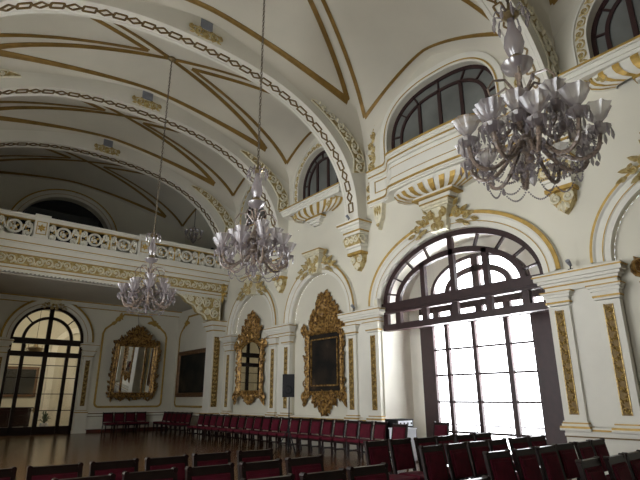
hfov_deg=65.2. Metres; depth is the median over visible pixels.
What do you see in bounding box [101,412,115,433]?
upholstered chair
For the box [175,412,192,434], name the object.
upholstered chair
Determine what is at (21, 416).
base cabinet
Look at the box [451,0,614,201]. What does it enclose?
chandelier
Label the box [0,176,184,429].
wall
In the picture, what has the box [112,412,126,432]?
upholstered chair
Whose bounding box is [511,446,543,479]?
upholstered chair
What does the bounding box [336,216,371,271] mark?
corbel
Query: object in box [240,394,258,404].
pendant
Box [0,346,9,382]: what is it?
pilaster
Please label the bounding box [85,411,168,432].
baseboard
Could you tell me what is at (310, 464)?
upholstered chair
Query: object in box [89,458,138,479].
upholstered chair
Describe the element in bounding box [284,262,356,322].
trim
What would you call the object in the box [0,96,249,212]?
ceiling
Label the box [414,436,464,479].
upholstered chair
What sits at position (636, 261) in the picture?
wall mirror
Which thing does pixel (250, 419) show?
upholstered chair
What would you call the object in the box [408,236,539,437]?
wall
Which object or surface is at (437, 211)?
keystone
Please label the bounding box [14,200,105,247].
wall
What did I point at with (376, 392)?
pilaster
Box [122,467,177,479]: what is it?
upholstered chair
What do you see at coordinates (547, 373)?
window frame
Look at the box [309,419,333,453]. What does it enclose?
upholstered chair
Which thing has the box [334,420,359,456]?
upholstered chair
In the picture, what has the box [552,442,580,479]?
upholstered chair
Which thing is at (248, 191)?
window surround
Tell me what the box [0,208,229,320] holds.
balcony
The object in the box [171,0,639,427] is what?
wall
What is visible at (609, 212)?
trim
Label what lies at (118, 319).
trim
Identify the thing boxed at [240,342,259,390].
mirror glass
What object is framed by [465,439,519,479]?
upholstered chair
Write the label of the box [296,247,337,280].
keystone
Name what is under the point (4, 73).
relief
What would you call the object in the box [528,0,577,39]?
ceiling
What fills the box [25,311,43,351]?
chandelier
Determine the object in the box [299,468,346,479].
upholstered chair
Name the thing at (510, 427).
terrace railing
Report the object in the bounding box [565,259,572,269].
spotlight
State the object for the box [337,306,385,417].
pilaster
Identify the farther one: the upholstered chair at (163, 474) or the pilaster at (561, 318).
the pilaster at (561, 318)
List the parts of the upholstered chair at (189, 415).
backrest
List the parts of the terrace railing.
rail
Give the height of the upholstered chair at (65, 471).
0.981 m
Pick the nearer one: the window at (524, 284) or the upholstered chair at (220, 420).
the window at (524, 284)
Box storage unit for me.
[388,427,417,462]
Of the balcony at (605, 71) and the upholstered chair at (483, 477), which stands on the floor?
the upholstered chair at (483, 477)
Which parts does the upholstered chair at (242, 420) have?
backrest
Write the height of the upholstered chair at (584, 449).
0.981 m
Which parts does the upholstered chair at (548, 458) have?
post, rail, backrest, post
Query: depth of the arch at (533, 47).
12.87 m
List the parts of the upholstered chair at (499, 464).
post, rail, backrest, post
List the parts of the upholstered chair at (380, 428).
backrest, rail, post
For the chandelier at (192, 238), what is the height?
2.250 m
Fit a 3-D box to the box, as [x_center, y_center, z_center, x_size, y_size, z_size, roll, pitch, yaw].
[1.919,2.108,16.723,0.176,0.287,0.160,14,-22,-37]
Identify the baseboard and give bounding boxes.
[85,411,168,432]
[168,411,639,474]
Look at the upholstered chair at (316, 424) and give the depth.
16.04 m
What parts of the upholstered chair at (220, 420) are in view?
backrest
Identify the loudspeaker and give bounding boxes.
[282,374,294,396]
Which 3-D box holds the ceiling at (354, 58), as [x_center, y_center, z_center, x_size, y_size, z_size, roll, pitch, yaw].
[-1.426,-6.992,13.014,13.500,3.800,6.730,14,-22,-37]
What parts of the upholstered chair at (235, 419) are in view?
backrest, post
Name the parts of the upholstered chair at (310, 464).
post, rail, backrest, post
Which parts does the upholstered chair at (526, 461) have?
post, rail, backrest, post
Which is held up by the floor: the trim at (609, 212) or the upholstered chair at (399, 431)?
the upholstered chair at (399, 431)
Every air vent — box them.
[103,139,112,147]
[142,90,152,100]
[201,18,212,31]
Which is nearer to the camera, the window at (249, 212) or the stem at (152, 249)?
the stem at (152, 249)
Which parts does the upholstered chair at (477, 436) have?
rail, backrest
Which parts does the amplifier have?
panel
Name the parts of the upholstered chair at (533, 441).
post, rail, backrest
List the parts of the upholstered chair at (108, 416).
backrest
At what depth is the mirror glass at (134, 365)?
26.95 m
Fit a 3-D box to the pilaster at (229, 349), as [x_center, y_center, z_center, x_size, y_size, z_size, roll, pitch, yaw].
[-4.361,6.554,23.554,0.280,3.155,0.760,14,-22,-37]
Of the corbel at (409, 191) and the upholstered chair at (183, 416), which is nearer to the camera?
the corbel at (409, 191)
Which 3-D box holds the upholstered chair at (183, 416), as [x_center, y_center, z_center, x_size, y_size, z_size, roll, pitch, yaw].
[-6.876,8.902,24.365,0.615,0.981,0.512,14,-22,-37]
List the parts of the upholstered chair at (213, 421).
backrest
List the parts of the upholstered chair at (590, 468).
post, rail, backrest, post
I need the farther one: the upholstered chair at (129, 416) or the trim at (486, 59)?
the upholstered chair at (129, 416)
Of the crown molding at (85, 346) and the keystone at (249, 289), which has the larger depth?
the crown molding at (85, 346)
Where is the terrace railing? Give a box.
[450,424,543,437]
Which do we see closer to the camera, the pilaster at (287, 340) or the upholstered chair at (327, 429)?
the upholstered chair at (327, 429)
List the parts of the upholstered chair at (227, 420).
backrest, post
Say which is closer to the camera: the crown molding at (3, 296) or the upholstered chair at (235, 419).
the upholstered chair at (235, 419)
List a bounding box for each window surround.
[238,185,251,224]
[293,141,322,203]
[571,0,596,65]
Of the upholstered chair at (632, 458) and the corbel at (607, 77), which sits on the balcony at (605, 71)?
the corbel at (607, 77)
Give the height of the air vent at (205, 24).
0.320 m
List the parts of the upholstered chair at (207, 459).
post, rail, backrest, post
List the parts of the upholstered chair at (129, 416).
backrest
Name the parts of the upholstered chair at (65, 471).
post, rail, backrest, post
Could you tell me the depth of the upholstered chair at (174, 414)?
25.22 m
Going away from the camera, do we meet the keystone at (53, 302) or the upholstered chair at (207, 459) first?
the upholstered chair at (207, 459)
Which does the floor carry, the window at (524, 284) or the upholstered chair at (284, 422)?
the upholstered chair at (284, 422)
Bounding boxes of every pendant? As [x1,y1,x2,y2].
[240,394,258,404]
[311,390,336,416]
[372,203,385,229]
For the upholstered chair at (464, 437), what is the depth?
9.11 m
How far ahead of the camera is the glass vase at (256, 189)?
11.03 m
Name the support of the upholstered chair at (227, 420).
on the floor
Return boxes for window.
[247,197,265,225]
[303,150,338,198]
[382,228,549,331]
[391,64,495,148]
[591,0,639,56]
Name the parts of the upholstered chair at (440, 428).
backrest, rail, post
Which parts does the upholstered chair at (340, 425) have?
seat, backrest, post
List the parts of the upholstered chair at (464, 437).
post, rail, backrest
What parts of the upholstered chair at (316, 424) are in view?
seat, backrest, post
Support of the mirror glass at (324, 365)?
attached to the wall mirror at (324, 380)
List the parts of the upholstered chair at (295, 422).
seat, backrest, post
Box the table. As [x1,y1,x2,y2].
[387,427,416,443]
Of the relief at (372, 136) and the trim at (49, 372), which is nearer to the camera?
the relief at (372, 136)
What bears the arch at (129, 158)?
attached to the ceiling at (185, 156)
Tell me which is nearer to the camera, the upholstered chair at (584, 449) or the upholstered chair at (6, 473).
the upholstered chair at (6, 473)
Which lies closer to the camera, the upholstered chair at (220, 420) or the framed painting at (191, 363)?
the upholstered chair at (220, 420)
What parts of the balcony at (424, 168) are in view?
rail, cornice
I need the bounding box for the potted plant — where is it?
[38,411,50,426]
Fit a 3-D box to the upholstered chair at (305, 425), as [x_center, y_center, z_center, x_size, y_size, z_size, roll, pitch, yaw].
[-0.668,6.367,16.418,0.615,0.981,0.512,14,-22,-37]
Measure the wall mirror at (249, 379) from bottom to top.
4.212 m
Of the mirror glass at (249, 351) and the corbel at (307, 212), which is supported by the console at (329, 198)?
the corbel at (307, 212)
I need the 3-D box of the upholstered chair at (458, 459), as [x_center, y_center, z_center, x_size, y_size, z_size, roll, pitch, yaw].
[2.177,3.384,7.026,0.512,0.981,0.615,15,-23,-39]
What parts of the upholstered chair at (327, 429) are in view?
seat, backrest, post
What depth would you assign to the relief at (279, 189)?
22.20 m
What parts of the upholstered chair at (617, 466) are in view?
post, rail, backrest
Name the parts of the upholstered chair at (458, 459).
post, rail, backrest, post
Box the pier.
[196,320,226,434]
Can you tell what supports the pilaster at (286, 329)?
attached to the wall at (570, 234)
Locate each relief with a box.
[0,69,20,77]
[191,185,234,231]
[240,149,288,210]
[311,98,364,173]
[368,129,375,169]
[518,0,561,76]
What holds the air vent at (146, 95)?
attached to the arch at (110, 95)
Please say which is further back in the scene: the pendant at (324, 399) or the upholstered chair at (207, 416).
the upholstered chair at (207, 416)
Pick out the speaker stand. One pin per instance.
(288, 430)
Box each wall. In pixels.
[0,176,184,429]
[0,310,79,427]
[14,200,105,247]
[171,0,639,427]
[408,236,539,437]
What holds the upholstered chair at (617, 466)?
on the floor
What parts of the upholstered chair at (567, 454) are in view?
post, rail, backrest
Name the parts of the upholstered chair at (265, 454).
post, rail, backrest, post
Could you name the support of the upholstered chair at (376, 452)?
on the floor
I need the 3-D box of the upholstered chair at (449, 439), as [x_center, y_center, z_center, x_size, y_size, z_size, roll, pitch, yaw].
[2.372,3.852,8.505,0.512,0.981,0.615,15,-23,-39]
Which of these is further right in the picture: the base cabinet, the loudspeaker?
the loudspeaker
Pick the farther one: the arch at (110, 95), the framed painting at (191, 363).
the framed painting at (191, 363)
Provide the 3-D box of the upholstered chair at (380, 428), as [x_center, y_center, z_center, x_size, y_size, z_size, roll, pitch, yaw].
[1.519,5.569,13.919,0.615,0.981,0.512,13,-22,-35]
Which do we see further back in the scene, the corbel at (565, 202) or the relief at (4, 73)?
the relief at (4, 73)
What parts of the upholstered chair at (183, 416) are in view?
backrest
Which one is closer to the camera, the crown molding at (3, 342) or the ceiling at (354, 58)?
the ceiling at (354, 58)
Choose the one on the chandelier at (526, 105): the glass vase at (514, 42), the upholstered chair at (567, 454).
the glass vase at (514, 42)
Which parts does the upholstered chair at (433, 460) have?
post, rail, backrest, post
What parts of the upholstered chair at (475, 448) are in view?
post, rail, backrest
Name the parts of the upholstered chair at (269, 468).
post, rail, backrest, post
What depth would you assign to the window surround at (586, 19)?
13.04 m
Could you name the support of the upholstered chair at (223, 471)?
on the floor
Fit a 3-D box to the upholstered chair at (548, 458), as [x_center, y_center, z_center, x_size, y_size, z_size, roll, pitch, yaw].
[3.292,3.236,6.568,0.512,0.981,0.615,14,-23,-38]
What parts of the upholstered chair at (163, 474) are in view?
post, post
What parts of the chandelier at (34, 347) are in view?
lamp shade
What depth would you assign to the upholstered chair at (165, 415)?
26.03 m
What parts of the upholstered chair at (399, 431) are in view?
backrest, rail, post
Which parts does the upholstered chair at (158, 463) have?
post, rail, backrest, post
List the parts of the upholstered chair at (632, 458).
rail, backrest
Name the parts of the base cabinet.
door, door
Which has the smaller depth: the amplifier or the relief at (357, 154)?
the amplifier
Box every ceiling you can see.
[0,13,315,183]
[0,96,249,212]
[0,147,200,239]
[141,0,508,156]
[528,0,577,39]
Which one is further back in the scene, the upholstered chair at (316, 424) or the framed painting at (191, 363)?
the framed painting at (191, 363)
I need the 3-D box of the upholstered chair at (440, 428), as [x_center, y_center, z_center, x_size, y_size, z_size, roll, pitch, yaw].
[3.141,5.436,13.512,0.615,0.981,0.512,14,-22,-37]
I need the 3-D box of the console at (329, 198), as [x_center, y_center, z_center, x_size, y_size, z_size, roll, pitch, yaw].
[-0.307,-1.147,20.448,0.620,1.100,3.960,14,-22,-37]
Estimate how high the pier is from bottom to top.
5.280 m
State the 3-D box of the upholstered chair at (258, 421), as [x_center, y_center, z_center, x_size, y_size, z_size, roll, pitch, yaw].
[-2.494,7.033,18.504,0.615,0.981,0.512,14,-22,-37]
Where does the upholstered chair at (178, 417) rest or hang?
on the floor
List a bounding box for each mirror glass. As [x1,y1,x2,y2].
[114,346,153,392]
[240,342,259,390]
[309,332,339,390]
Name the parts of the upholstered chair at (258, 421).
seat, backrest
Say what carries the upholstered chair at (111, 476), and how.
on the floor
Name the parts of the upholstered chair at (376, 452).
post, rail, backrest, post, seat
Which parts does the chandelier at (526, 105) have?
lamp shade, lamp shade, lamp shade, lamp shade, lamp shade, arm, arm, lamp shade, arm, arm, arm, arm, lamp shade, lamp shade, arm, stem, arm, lamp shade, arm, arm, arm, lamp shade, arm, lamp shade, arm, lamp shade, arm, arm, lamp shade, lamp shade, lamp shade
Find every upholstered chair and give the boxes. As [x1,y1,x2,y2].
[0,466,16,479]
[25,462,83,479]
[51,473,115,479]
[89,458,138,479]
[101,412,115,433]
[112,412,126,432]
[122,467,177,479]
[124,412,137,432]
[135,411,148,431]
[144,454,188,479]
[153,411,168,431]
[157,412,172,432]
[161,412,176,432]
[166,412,181,433]
[170,412,186,433]
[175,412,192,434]
[185,462,234,479]
[187,414,204,437]
[192,450,230,466]
[193,414,210,438]
[199,414,217,439]
[205,414,224,440]
[212,415,231,441]
[219,415,239,442]
[226,415,246,442]
[234,416,254,443]
[236,448,272,479]
[239,458,282,478]
[240,473,294,479]
[242,416,262,444]
[250,416,271,446]
[259,417,281,447]
[268,417,290,448]
[278,417,300,449]
[285,454,323,479]
[289,418,311,450]
[298,418,322,452]
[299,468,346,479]
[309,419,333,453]
[321,419,346,455]
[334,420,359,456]
[346,462,389,479]
[347,420,373,458]
[361,421,387,459]
[363,439,417,479]
[388,423,407,450]
[388,437,424,479]
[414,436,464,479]
[418,444,449,479]
[433,422,449,435]
[436,434,483,479]
[444,441,473,479]
[454,433,487,477]
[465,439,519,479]
[466,475,490,479]
[473,432,516,471]
[482,449,517,479]
[487,438,543,478]
[508,436,541,471]
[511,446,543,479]
[527,435,579,479]
[534,444,565,479]
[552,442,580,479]
[574,440,610,479]
[575,456,606,479]
[588,438,609,475]
[603,453,632,479]
[622,450,639,479]
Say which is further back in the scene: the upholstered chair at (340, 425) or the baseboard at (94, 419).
the baseboard at (94, 419)
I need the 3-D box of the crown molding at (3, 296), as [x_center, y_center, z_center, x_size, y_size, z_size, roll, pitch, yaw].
[-13.448,3.124,25.371,13.500,0.280,0.380,14,-22,-37]
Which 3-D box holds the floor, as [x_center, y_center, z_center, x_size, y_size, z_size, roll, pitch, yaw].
[-5.692,6.622,15.140,15.160,0.250,43.300,14,-22,-37]
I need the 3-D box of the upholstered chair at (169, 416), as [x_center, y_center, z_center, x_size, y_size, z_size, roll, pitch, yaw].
[-7.935,9.299,25.610,0.615,0.981,0.512,14,-22,-37]
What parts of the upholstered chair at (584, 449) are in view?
post, rail, backrest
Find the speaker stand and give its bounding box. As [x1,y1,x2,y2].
[273,397,296,457]
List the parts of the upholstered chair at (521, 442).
post, rail, backrest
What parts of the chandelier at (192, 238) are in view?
stem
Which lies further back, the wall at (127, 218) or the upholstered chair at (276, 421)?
the wall at (127, 218)
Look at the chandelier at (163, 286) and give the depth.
15.20 m
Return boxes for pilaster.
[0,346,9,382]
[71,351,96,433]
[220,344,233,414]
[265,337,279,416]
[278,335,294,417]
[341,324,360,420]
[362,320,385,421]
[539,289,592,431]
[585,280,639,433]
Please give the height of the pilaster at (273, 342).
3.155 m
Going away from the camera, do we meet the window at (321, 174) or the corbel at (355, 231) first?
the corbel at (355, 231)
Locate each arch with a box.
[0,0,366,221]
[0,71,288,249]
[0,130,235,270]
[476,0,567,139]
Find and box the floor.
[0,430,576,479]
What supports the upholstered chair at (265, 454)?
on the floor
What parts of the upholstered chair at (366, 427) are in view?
leg, seat frame, seat, post, backrest, rail, post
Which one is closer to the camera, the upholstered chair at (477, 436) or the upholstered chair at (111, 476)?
the upholstered chair at (111, 476)
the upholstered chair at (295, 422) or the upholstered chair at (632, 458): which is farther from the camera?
the upholstered chair at (295, 422)
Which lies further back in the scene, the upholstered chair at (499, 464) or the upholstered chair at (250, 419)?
the upholstered chair at (250, 419)
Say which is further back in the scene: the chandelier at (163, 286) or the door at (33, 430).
the door at (33, 430)
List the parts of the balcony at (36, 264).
scroll panel, scroll panel, scroll panel, handrail, scroll panel, scroll panel, scroll panel, scroll panel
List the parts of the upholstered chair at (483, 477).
rail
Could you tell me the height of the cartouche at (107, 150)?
0.400 m
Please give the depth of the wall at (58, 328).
31.41 m
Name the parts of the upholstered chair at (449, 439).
rail, backrest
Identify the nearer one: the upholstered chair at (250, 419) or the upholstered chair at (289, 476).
the upholstered chair at (289, 476)
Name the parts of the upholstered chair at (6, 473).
rail, post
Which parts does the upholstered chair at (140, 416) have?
backrest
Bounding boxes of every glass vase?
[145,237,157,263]
[248,173,264,208]
[501,17,532,76]
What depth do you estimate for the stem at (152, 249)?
15.55 m
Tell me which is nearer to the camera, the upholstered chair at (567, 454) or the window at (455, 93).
the upholstered chair at (567, 454)
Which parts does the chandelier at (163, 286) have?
lamp shade, arm, arm, lamp shade, lamp shade, arm, stem, lamp shade, lamp shade, arm, chain, arm, lamp shade, lamp shade, lamp shade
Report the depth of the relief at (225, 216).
25.72 m
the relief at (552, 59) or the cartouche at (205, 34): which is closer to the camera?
the relief at (552, 59)
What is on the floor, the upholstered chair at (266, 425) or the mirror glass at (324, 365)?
the upholstered chair at (266, 425)
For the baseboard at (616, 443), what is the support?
attached to the wall at (570, 234)
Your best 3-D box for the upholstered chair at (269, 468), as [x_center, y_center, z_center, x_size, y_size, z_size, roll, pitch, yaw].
[-0.444,2.741,4.976,0.512,0.981,0.615,14,-23,-38]
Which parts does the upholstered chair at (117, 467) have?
post, backrest, rail, post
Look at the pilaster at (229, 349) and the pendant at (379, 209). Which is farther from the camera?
the pilaster at (229, 349)
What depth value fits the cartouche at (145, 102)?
19.14 m
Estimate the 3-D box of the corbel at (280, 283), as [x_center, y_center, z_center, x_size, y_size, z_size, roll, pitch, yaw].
[-1.867,1.384,21.637,0.660,1.780,1.200,14,-22,-37]
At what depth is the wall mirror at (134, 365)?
26.98 m
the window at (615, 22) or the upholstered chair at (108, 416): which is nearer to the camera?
the window at (615, 22)
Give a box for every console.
[228,218,269,245]
[279,182,342,226]
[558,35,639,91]
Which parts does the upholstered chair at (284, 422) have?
seat, backrest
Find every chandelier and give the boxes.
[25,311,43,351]
[117,56,176,315]
[184,209,203,242]
[213,0,295,282]
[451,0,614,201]
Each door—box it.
[0,307,83,435]
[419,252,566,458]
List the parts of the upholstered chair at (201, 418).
backrest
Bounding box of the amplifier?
[385,418,413,427]
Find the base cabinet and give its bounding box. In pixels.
[0,407,33,426]
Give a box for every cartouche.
[94,143,119,155]
[132,95,161,111]
[189,23,222,44]
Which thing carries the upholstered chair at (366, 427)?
on the floor
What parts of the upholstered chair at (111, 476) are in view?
rail, post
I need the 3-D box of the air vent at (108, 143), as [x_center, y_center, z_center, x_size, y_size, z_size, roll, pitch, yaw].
[-9.657,-4.414,22.836,0.400,0.320,0.040,14,-22,-37]
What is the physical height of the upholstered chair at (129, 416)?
0.981 m
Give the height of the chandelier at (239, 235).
10.041 m
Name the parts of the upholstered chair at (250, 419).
backrest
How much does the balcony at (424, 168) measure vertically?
2.300 m
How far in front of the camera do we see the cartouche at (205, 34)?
15.49 m
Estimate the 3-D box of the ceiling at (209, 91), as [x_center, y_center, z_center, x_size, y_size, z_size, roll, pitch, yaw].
[-5.316,-5.392,17.537,13.500,2.300,4.200,14,-22,-37]
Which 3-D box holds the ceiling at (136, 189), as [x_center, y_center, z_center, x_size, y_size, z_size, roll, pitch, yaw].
[-11.869,-2.936,25.230,13.500,2.300,5.600,14,-22,-37]
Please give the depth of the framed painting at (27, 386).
30.25 m
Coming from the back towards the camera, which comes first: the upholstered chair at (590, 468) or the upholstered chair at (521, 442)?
the upholstered chair at (521, 442)
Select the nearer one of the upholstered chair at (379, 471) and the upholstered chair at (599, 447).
the upholstered chair at (379, 471)
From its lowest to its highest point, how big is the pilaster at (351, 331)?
3.155 m
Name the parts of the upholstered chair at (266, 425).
backrest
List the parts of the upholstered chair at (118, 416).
backrest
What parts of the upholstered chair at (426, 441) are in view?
post, rail, backrest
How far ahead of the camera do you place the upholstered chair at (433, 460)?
6.87 m
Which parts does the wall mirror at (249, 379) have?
frame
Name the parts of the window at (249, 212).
pane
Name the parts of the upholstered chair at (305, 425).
seat, backrest, post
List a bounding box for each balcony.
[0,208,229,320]
[366,105,524,229]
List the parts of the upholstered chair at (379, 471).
post, rail, backrest, post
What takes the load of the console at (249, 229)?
attached to the wall at (570, 234)
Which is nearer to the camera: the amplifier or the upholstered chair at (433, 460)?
the upholstered chair at (433, 460)
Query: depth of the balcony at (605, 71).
11.88 m
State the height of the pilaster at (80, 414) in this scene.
3.975 m
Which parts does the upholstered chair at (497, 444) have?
post, rail, backrest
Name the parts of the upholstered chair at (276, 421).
backrest, post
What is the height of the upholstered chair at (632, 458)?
0.981 m
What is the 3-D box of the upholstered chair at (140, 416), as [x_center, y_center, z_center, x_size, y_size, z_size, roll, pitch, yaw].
[-9.159,9.370,25.825,0.512,0.981,0.615,14,-22,-37]
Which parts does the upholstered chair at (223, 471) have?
post, rail, backrest, post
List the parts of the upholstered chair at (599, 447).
post, rail, backrest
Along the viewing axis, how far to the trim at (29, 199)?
27.09 m
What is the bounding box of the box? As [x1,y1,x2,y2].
[374,298,380,306]
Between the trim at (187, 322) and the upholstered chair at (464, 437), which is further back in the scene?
the trim at (187, 322)
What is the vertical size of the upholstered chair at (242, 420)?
0.981 m
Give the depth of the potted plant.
26.82 m
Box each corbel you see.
[269,250,290,292]
[293,197,342,222]
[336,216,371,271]
[394,164,481,205]
[534,134,579,214]
[588,52,639,91]
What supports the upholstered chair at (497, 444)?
on the floor
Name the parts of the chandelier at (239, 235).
lamp shade, lamp shade, arm, lamp shade, lamp shade, arm, arm, lamp shade, lamp shade, arm, stem, arm, chain, lamp shade, arm, lamp shade, arm, arm, arm, lamp shade, lamp shade, lamp shade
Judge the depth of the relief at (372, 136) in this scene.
18.64 m
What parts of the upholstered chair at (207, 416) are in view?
backrest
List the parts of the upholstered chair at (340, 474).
post, rail, post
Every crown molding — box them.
[0,292,181,317]
[0,338,13,346]
[80,343,99,350]
[219,335,236,344]
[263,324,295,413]
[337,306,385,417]
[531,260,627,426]
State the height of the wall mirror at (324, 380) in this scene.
4.782 m
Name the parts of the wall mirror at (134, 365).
frame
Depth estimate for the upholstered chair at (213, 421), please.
21.05 m
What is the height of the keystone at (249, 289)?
0.998 m
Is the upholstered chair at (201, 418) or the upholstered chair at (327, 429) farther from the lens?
the upholstered chair at (201, 418)
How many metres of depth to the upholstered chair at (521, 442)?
8.29 m
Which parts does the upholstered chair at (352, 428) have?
seat, backrest, post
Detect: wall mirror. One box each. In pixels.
[106,315,161,401]
[232,310,266,404]
[300,288,346,416]
[630,256,639,281]
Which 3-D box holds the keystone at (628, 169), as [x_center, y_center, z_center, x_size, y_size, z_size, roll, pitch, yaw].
[7.590,-1.996,10.656,0.450,0.998,2.664,14,-22,-37]
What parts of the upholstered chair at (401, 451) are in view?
post, rail, backrest, seat, post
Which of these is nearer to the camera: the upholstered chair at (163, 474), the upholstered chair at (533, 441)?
the upholstered chair at (163, 474)
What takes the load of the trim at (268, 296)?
attached to the wall at (570, 234)
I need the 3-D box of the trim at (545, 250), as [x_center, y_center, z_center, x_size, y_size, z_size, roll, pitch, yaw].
[3.808,0.395,15.053,0.175,2.360,6.679,14,-22,-37]
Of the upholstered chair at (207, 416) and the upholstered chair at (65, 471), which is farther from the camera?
the upholstered chair at (207, 416)
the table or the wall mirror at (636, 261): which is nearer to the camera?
the wall mirror at (636, 261)
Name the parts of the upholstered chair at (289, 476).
rail, post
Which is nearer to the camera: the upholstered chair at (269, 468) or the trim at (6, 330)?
the upholstered chair at (269, 468)
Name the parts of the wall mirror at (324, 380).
frame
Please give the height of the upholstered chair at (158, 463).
0.981 m
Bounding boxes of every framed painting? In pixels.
[2,366,39,396]
[175,348,205,396]
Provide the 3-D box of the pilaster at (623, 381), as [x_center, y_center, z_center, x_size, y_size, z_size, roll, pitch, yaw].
[6.451,2.502,10.860,0.280,3.155,0.760,14,-22,-37]
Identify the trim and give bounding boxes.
[0,300,93,342]
[6,189,117,240]
[37,328,79,426]
[93,313,166,407]
[174,314,201,407]
[227,285,278,334]
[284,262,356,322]
[368,210,562,306]
[380,51,505,163]
[589,164,639,263]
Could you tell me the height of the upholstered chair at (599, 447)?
0.981 m
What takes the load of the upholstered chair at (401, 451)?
on the floor
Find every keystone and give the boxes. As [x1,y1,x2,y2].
[41,299,66,309]
[236,275,265,300]
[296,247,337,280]
[408,195,478,240]
[615,132,639,184]
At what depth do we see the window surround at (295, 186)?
22.12 m

